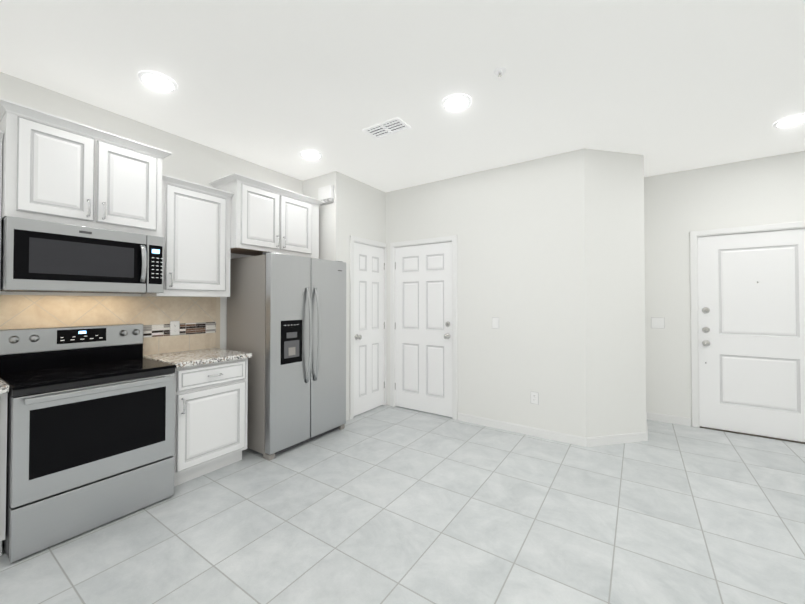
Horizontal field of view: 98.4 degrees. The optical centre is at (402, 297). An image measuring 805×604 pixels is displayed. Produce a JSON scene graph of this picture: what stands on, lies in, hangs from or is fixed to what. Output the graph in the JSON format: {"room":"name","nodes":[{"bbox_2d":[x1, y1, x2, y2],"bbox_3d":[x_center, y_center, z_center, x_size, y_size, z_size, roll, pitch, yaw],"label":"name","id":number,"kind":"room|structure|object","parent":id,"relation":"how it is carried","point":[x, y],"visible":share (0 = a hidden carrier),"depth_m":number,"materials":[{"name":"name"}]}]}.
{"room":"kitchen","nodes":[
{"label":"kitchen","id":0,"kind":"room"},
{"bbox_2d":[0,72,302,348],"bbox_3d":[-2.855,-0.028,1.734,0.120,2.770,5.780,-1,-1,34],"label":"wall","id":1,"kind":"structure","parent":0,"point":[192,161],"depth_m":2.88,"materials":[{"name":"paint"}]},
{"bbox_2d":[0,131,3,269],"bbox_3d":[-2.588,-0.478,1.706,0.355,0.910,0.784,-1,-1,34],"label":"upper cabinet","id":2,"kind":"object","parent":1,"relation":"attached to","point":[1,135],"visible":0.93,"depth_m":1.96,"materials":[{"name":"white wood"}]},
{"bbox_2d":[0,98,171,236],"bbox_3d":[-2.116,-0.760,2.329,0.440,0.629,0.853,-1,-1,34],"label":"upper cabinet","id":3,"kind":"object","parent":1,"relation":"attached to","point":[57,169],"visible":1,"depth_m":2.15,"materials":[{"name":"white wood"}]},
{"bbox_2d":[0,216,163,293],"bbox_3d":[-2.102,-0.238,2.313,0.472,0.406,0.761,-1,-1,34],"label":"microwave","id":4,"kind":"object","parent":3,"relation":"attached to","point":[41,256],"visible":1,"depth_m":2.13,"materials":[{"name":"silver metal"}]},
{"bbox_2d":[0,295,219,355],"bbox_3d":[-2.324,0.246,2.394,0.012,0.519,2.135,-1,-1,34],"label":"backsplash","id":5,"kind":"structure","parent":1,"relation":"attached to","point":[198,318],"depth_m":2.73,"materials":[{"name":"tile"}]},
{"bbox_2d":[170,321,179,334],"bbox_3d":[-1.934,0.260,2.951,0.008,0.120,0.075,-1,-1,34],"label":"outlet","id":6,"kind":"object","parent":1,"relation":"attached to","point":[174,327],"visible":1,"depth_m":2.95,"materials":[{"name":"white plastic"}]},
{"bbox_2d":[141,174,233,296],"bbox_3d":[-1.777,-0.462,2.900,0.355,0.910,0.565,-1,-1,34],"label":"upper cabinet","id":7,"kind":"object","parent":1,"relation":"attached to","point":[196,226],"visible":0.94,"depth_m":2.81,"materials":[{"name":"white wood"}]},
{"bbox_2d":[209,173,324,258],"bbox_3d":[-1.315,-0.744,3.507,0.440,0.632,1.033,-1,-1,34],"label":"upper cabinet","id":8,"kind":"object","parent":1,"relation":"attached to","point":[266,217],"visible":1,"depth_m":3.29,"materials":[{"name":"white wood"}]},
{"bbox_2d":[303,173,327,259],"bbox_3d":[-1.020,0.003,4.054,0.550,2.770,0.120,-1,-1,34],"label":"wall","id":9,"kind":"structure","parent":0,"point":[311,186],"depth_m":3.92,"materials":[{"name":"paint"}]},
{"bbox_2d":[318,185,333,204],"bbox_3d":[-0.851,-1.136,3.854,0.206,0.188,0.044,-1,-1,34],"label":"box","id":10,"kind":"object","parent":9,"relation":"attached to","point":[326,194],"visible":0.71,"depth_m":3.82,"materials":[{"name":"grey"}]},
{"bbox_2d":[328,171,385,420],"bbox_3d":[-0.490,0.005,4.238,0.120,2.770,1.020,-1,-1,34],"label":"wall","id":11,"kind":"structure","parent":0,"point":[356,208],"depth_m":3.96,"materials":[{"name":"paint"}]},
{"bbox_2d":[349,235,385,419],"bbox_3d":[-0.430,0.342,4.250,0.076,2.098,0.681,-1,-1,34],"label":"door frame","id":12,"kind":"structure","parent":11,"relation":"attached to","point":[353,239],"depth_m":3.99,"materials":[{"name":"white painted wood"}]},
{"bbox_2d":[354,242,383,415],"bbox_3d":[-0.393,0.369,4.252,0.104,2.020,0.596,-1,-1,34],"label":"pantry door","id":13,"kind":"structure","parent":11,"relation":"in","point":[368,327],"depth_m":4.25,"materials":[{"name":"white wood"}]},
{"bbox_2d":[0,405,804,603],"bbox_3d":[0.527,1.375,0.778,6.830,0.060,8.090,-1,-1,34],"label":"floor","id":14,"kind":"structure","parent":0,"point":[384,504],"depth_m":2.05,"materials":[{"name":"tile"}]},
{"bbox_2d":[0,392,7,555],"bbox_3d":[-2.439,0.920,1.671,0.620,0.872,0.644,-1,-1,34],"label":"base cabinet","id":15,"kind":"object","parent":14,"relation":"on","point":[3,429],"visible":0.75,"depth_m":1.79,"materials":[{"name":"white wood"}]},
{"bbox_2d":[0,379,8,392],"bbox_3d":[-2.451,0.465,1.661,0.600,0.036,0.684,-1,-1,34],"label":"countertop","id":16,"kind":"structure","parent":15,"relation":"on","point":[4,387],"depth_m":1.77,"materials":[{"name":"stone"}]},
{"bbox_2d":[0,324,175,562],"bbox_3d":[-2.002,0.781,2.230,0.682,1.165,0.756,-1,-1,34],"label":"range","id":17,"kind":"object","parent":14,"relation":"on","point":[90,427],"visible":0.96,"depth_m":2.07,"materials":[{"name":"grey metal"}]},
{"bbox_2d":[173,358,247,486],"bbox_3d":[-1.666,0.936,2.809,0.620,0.872,0.572,-1,-1,34],"label":"base cabinet","id":18,"kind":"object","parent":14,"relation":"on","point":[211,406],"visible":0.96,"depth_m":2.64,"materials":[{"name":"white wood"}]},
{"bbox_2d":[143,348,251,367],"bbox_3d":[-1.663,0.481,2.821,0.600,0.036,0.584,-1,-1,34],"label":"countertop","id":19,"kind":"structure","parent":18,"relation":"on","point":[181,359],"depth_m":2.71,"materials":[{"name":"stone"}]},
{"bbox_2d":[226,252,345,459],"bbox_3d":[-1.111,0.507,3.473,0.754,1.787,0.918,-1,-1,34],"label":"refrigerator","id":20,"kind":"object","parent":14,"relation":"on","point":[286,320],"visible":0.96,"depth_m":3.15,"materials":[{"name":"grey metal"}]},
{"bbox_2d":[0,0,804,191],"bbox_3d":[0.527,-1.455,0.816,6.830,0.060,8.090,-1,-1,34],"label":"ceiling","id":21,"kind":"structure","parent":0,"point":[666,86],"depth_m":2.19,"materials":[{"name":"paint"}]},
{"bbox_2d":[138,71,176,91],"bbox_3d":[-1.592,-1.400,2.260,0.212,0.012,0.212,-1,-1,34],"label":"recessed light","id":22,"kind":"object","parent":21,"relation":"in","point":[157,81],"visible":1,"depth_m":2.24,"materials":[{"name":"white"}]},
{"bbox_2d":[300,150,321,159],"bbox_3d":[-0.891,-1.385,3.380,0.212,0.012,0.212,-1,-1,34],"label":"recessed light","id":23,"kind":"object","parent":21,"relation":"in","point":[310,154],"visible":1,"depth_m":3.35,"materials":[{"name":"white"}]},
{"bbox_2d":[362,117,410,139],"bbox_3d":[-0.132,-1.392,2.870,0.360,0.011,0.200,-1,-1,34],"label":"ceiling vent","id":24,"kind":"object","parent":21,"relation":"in","point":[387,128],"visible":1,"depth_m":2.86,"materials":[{"name":"grey metal"}]},
{"bbox_2d":[442,94,471,110],"bbox_3d":[0.390,-1.397,2.498,0.212,0.012,0.212,-1,-1,34],"label":"recessed light","id":25,"kind":"object","parent":21,"relation":"in","point":[456,102],"visible":1,"depth_m":2.48,"materials":[{"name":"white"}]},
{"bbox_2d":[494,67,505,76],"bbox_3d":[0.606,-1.392,2.158,0.076,0.030,0.076,-1,-1,34],"label":"sprinkler","id":26,"kind":"object","parent":21,"relation":"attached to","point":[499,71],"visible":1,"depth_m":2.15,"materials":[{"name":"white"}]},
{"bbox_2d":[773,114,804,127],"bbox_3d":[3.085,-1.393,2.747,0.212,0.012,0.212,-1,-1,34],"label":"recessed light","id":27,"kind":"object","parent":21,"relation":"in","point":[792,120],"visible":1,"depth_m":2.74,"materials":[{"name":"white"}]},
{"bbox_2d":[386,148,585,436],"bbox_3d":[0.772,0.001,3.924,2.320,2.770,0.120,-1,-1,34],"label":"wall","id":28,"kind":"structure","parent":0,"point":[518,229],"depth_m":3.58,"materials":[{"name":"paint"}]},
{"bbox_2d":[395,242,451,416],"bbox_3d":[0.233,0.368,4.202,0.806,2.020,0.104,-1,-1,34],"label":"door","id":29,"kind":"structure","parent":28,"relation":"in","point":[423,329],"depth_m":4.20,"materials":[{"name":"white wood"}]},
{"bbox_2d":[390,235,457,419],"bbox_3d":[0.250,0.341,4.227,0.936,2.098,0.076,-1,-1,34],"label":"door frame","id":30,"kind":"structure","parent":28,"relation":"attached to","point":[452,239],"depth_m":4.13,"materials":[{"name":"white painted wood"}]},
{"bbox_2d":[492,317,498,328],"bbox_3d":[0.989,0.271,3.695,0.075,0.120,0.010,-1,-1,34],"label":"light switch","id":31,"kind":"object","parent":28,"relation":"attached to","point":[495,322],"visible":1,"depth_m":3.69,"materials":[{"name":"grey plastic"}]},
{"bbox_2d":[531,391,538,404],"bbox_3d":[1.317,1.002,3.463,0.075,0.120,0.008,-1,-1,34],"label":"outlet","id":32,"kind":"object","parent":28,"relation":"attached to","point":[534,397],"visible":1,"depth_m":3.46,"materials":[{"name":"grey plastic"}]},
{"bbox_2d":[458,412,690,446],"bbox_3d":[3.020,1.332,3.042,4.950,0.085,1.243,-1,-1,34],"label":"baseboard","id":33,"kind":"structure","parent":28,"relation":"attached to","point":[580,440],"depth_m":3.44,"materials":[{"name":"white wood"}]},
{"bbox_2d":[584,148,645,437],"bbox_3d":[1.972,-0.004,3.540,0.672,2.770,0.500,0,-1,-13],"label":"wall","id":34,"kind":"structure","parent":0,"point":[615,303],"depth_m":3.29,"materials":[{"name":"paint"}]},
{"bbox_2d":[644,151,804,425],"bbox_3d":[4.177,-0.010,3.099,3.320,2.770,0.120,-1,-1,34],"label":"wall","id":35,"kind":"structure","parent":0,"point":[679,206],"depth_m":3.78,"materials":[{"name":"paint"}]},
{"bbox_2d":[651,317,664,327],"bbox_3d":[2.870,0.286,3.903,0.121,0.120,0.010,-1,-1,34],"label":"light switch","id":36,"kind":"object","parent":35,"relation":"attached to","point":[657,322],"visible":1,"depth_m":3.90,"materials":[{"name":"grey plastic"}]},
{"bbox_2d":[690,221,804,443],"bbox_3d":[3.553,0.331,3.470,1.041,2.098,0.076,-1,-1,34],"label":"door frame","id":37,"kind":"structure","parent":35,"relation":"attached to","point":[694,235],"depth_m":3.70,"materials":[{"name":"painted wood"},{"name":"satin nickel"}]},
{"bbox_2d":[697,229,804,441],"bbox_3d":[3.536,0.358,3.446,0.911,2.020,0.104,-1,-1,34],"label":"front door","id":38,"kind":"structure","parent":35,"relation":"in","point":[751,310],"depth_m":3.48,"materials":[{"name":"white wood"}]}
]}

